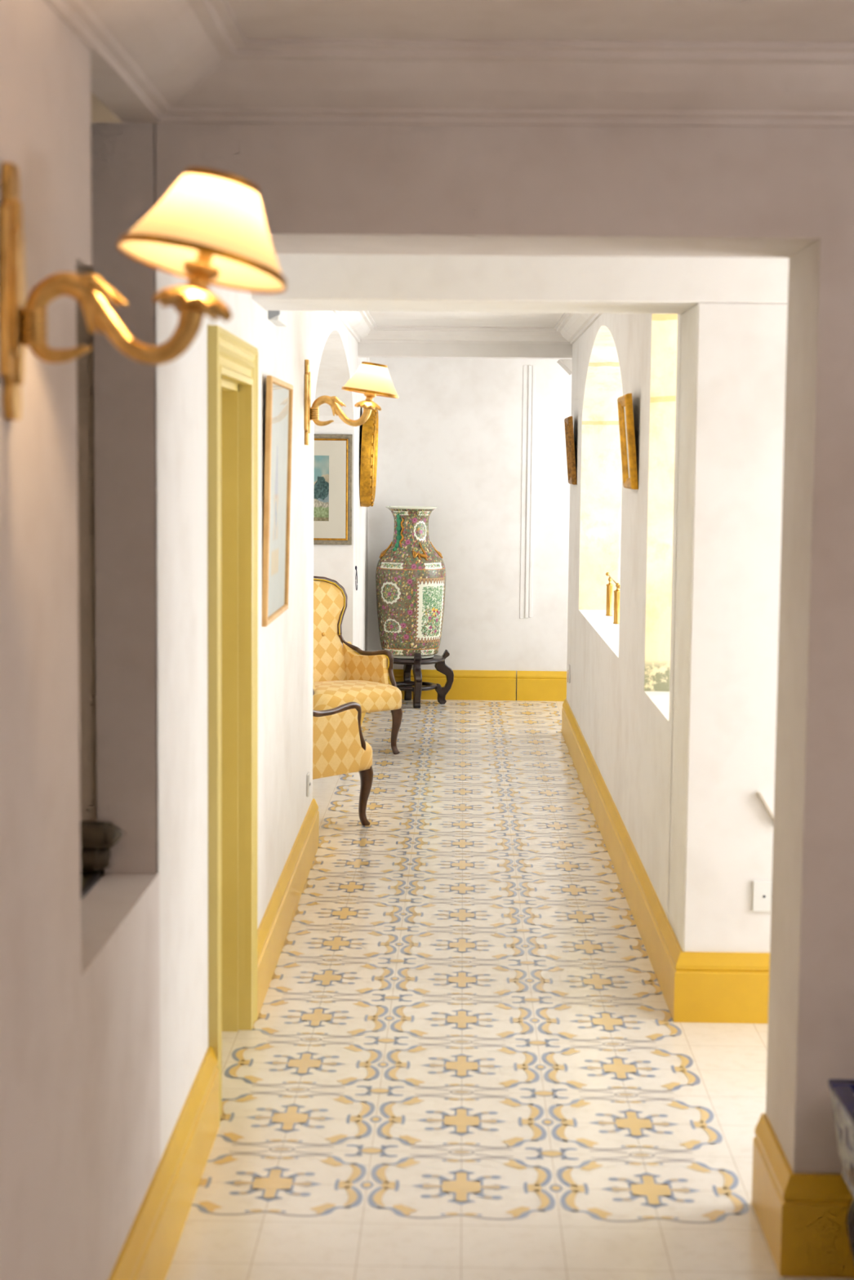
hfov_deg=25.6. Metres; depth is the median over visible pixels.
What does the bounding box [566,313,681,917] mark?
wall
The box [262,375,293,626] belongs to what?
framed picture
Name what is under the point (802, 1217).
baseboard
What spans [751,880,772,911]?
wall socket
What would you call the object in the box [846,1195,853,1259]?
plant stand
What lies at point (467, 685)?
baseboard
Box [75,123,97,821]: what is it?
wall
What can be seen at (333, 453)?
framed picture
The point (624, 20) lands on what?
ceiling
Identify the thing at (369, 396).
socket
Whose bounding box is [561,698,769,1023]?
baseboard
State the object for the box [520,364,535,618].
trim
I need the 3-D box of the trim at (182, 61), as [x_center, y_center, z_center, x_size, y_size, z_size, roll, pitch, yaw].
[1.047,-0.729,0.768,3.177,0.112,5.210,1,5,1]
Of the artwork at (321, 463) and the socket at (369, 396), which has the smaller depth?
the socket at (369, 396)
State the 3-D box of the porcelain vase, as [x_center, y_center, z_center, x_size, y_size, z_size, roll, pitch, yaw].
[-0.102,-0.368,11.845,0.443,0.946,0.443,0,5,-4]
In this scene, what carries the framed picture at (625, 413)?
attached to the wall at (620, 688)
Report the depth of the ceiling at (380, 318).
9.88 m
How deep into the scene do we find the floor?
4.75 m
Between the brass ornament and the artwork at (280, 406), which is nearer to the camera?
the artwork at (280, 406)
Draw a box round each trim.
[44,0,853,127]
[333,311,601,344]
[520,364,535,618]
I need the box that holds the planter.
[827,1079,853,1197]
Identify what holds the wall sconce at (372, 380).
attached to the wall at (42, 1177)
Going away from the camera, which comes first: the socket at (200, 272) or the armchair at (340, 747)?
the socket at (200, 272)
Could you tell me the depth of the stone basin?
3.47 m
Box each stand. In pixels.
[377,648,453,708]
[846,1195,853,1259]
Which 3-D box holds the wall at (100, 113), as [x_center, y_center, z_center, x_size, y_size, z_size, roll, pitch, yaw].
[-0.820,-1.183,3.670,0.673,0.700,0.001,1,5,1]
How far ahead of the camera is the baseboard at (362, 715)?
11.02 m
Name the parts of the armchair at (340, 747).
arm, arm rail, seat, leg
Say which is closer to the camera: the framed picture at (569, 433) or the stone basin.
the stone basin
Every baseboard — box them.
[108,1046,218,1279]
[257,799,319,1018]
[360,712,365,725]
[392,669,566,701]
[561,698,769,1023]
[751,1113,853,1277]
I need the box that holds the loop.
[355,565,357,590]
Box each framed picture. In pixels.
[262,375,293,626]
[313,434,352,544]
[360,408,378,506]
[564,416,576,484]
[617,393,638,489]
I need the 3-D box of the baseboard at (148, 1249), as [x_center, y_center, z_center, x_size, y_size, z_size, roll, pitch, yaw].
[-0.544,1.302,1.351,0.028,0.192,5.928,1,5,1]
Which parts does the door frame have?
post, post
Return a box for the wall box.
[267,310,287,326]
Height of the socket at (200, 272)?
0.075 m
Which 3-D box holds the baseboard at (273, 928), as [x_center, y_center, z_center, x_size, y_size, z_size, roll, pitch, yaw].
[-0.510,0.835,6.313,0.124,0.192,2.353,1,5,1]
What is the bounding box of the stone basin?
[80,821,123,900]
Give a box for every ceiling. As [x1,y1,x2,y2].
[226,0,853,42]
[368,311,564,327]
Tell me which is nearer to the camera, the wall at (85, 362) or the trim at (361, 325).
the wall at (85, 362)
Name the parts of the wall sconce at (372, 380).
plate, arm, drip dish, trim, lamp shade, trim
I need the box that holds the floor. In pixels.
[164,699,853,1279]
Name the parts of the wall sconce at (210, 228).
plate, arm, drip dish, lamp shade, trim, trim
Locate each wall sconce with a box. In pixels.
[0,162,287,420]
[304,359,399,444]
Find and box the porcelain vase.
[375,506,445,658]
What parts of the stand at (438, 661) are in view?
leg, leg, leg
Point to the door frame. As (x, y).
(229, 357)
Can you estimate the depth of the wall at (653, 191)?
3.44 m
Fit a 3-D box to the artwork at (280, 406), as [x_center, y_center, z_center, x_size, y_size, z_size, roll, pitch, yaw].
[-0.453,-0.425,5.683,0.001,0.685,0.625,2,5,1]
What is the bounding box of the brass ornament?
[605,572,619,623]
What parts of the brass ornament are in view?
rod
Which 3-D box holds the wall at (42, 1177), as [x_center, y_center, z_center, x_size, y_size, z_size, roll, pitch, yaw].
[-0.943,-0.275,5.207,0.956,2.700,13.885,1,5,1]
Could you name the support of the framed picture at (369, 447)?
attached to the wall at (42, 1177)
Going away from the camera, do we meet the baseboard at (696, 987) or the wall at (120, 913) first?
the wall at (120, 913)
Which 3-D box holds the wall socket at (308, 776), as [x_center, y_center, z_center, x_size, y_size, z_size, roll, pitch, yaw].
[-0.451,0.550,7.161,0.011,0.085,0.075,1,5,1]
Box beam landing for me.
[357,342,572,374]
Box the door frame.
[207,324,257,1127]
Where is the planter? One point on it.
(842, 1091)
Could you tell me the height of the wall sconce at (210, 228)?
0.310 m
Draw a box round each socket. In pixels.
[182,251,219,289]
[306,771,310,796]
[364,392,376,400]
[567,664,570,683]
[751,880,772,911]
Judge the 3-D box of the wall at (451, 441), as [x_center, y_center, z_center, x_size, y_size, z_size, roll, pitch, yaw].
[0.947,-0.881,12.098,3.000,2.650,0.120,1,5,1]
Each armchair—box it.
[312,575,402,754]
[312,702,373,825]
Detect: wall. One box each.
[0,0,369,1279]
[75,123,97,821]
[80,872,159,1279]
[90,91,155,124]
[92,122,853,1173]
[251,253,788,952]
[367,357,571,700]
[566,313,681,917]
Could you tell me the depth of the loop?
10.48 m
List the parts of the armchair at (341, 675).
arm, backrest, frame, seat, arm, arm rail, leg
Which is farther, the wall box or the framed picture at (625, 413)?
the framed picture at (625, 413)
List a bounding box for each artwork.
[267,383,288,617]
[313,455,328,520]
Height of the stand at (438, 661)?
0.347 m
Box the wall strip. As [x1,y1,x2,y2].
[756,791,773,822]
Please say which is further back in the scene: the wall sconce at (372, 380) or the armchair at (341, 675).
the armchair at (341, 675)

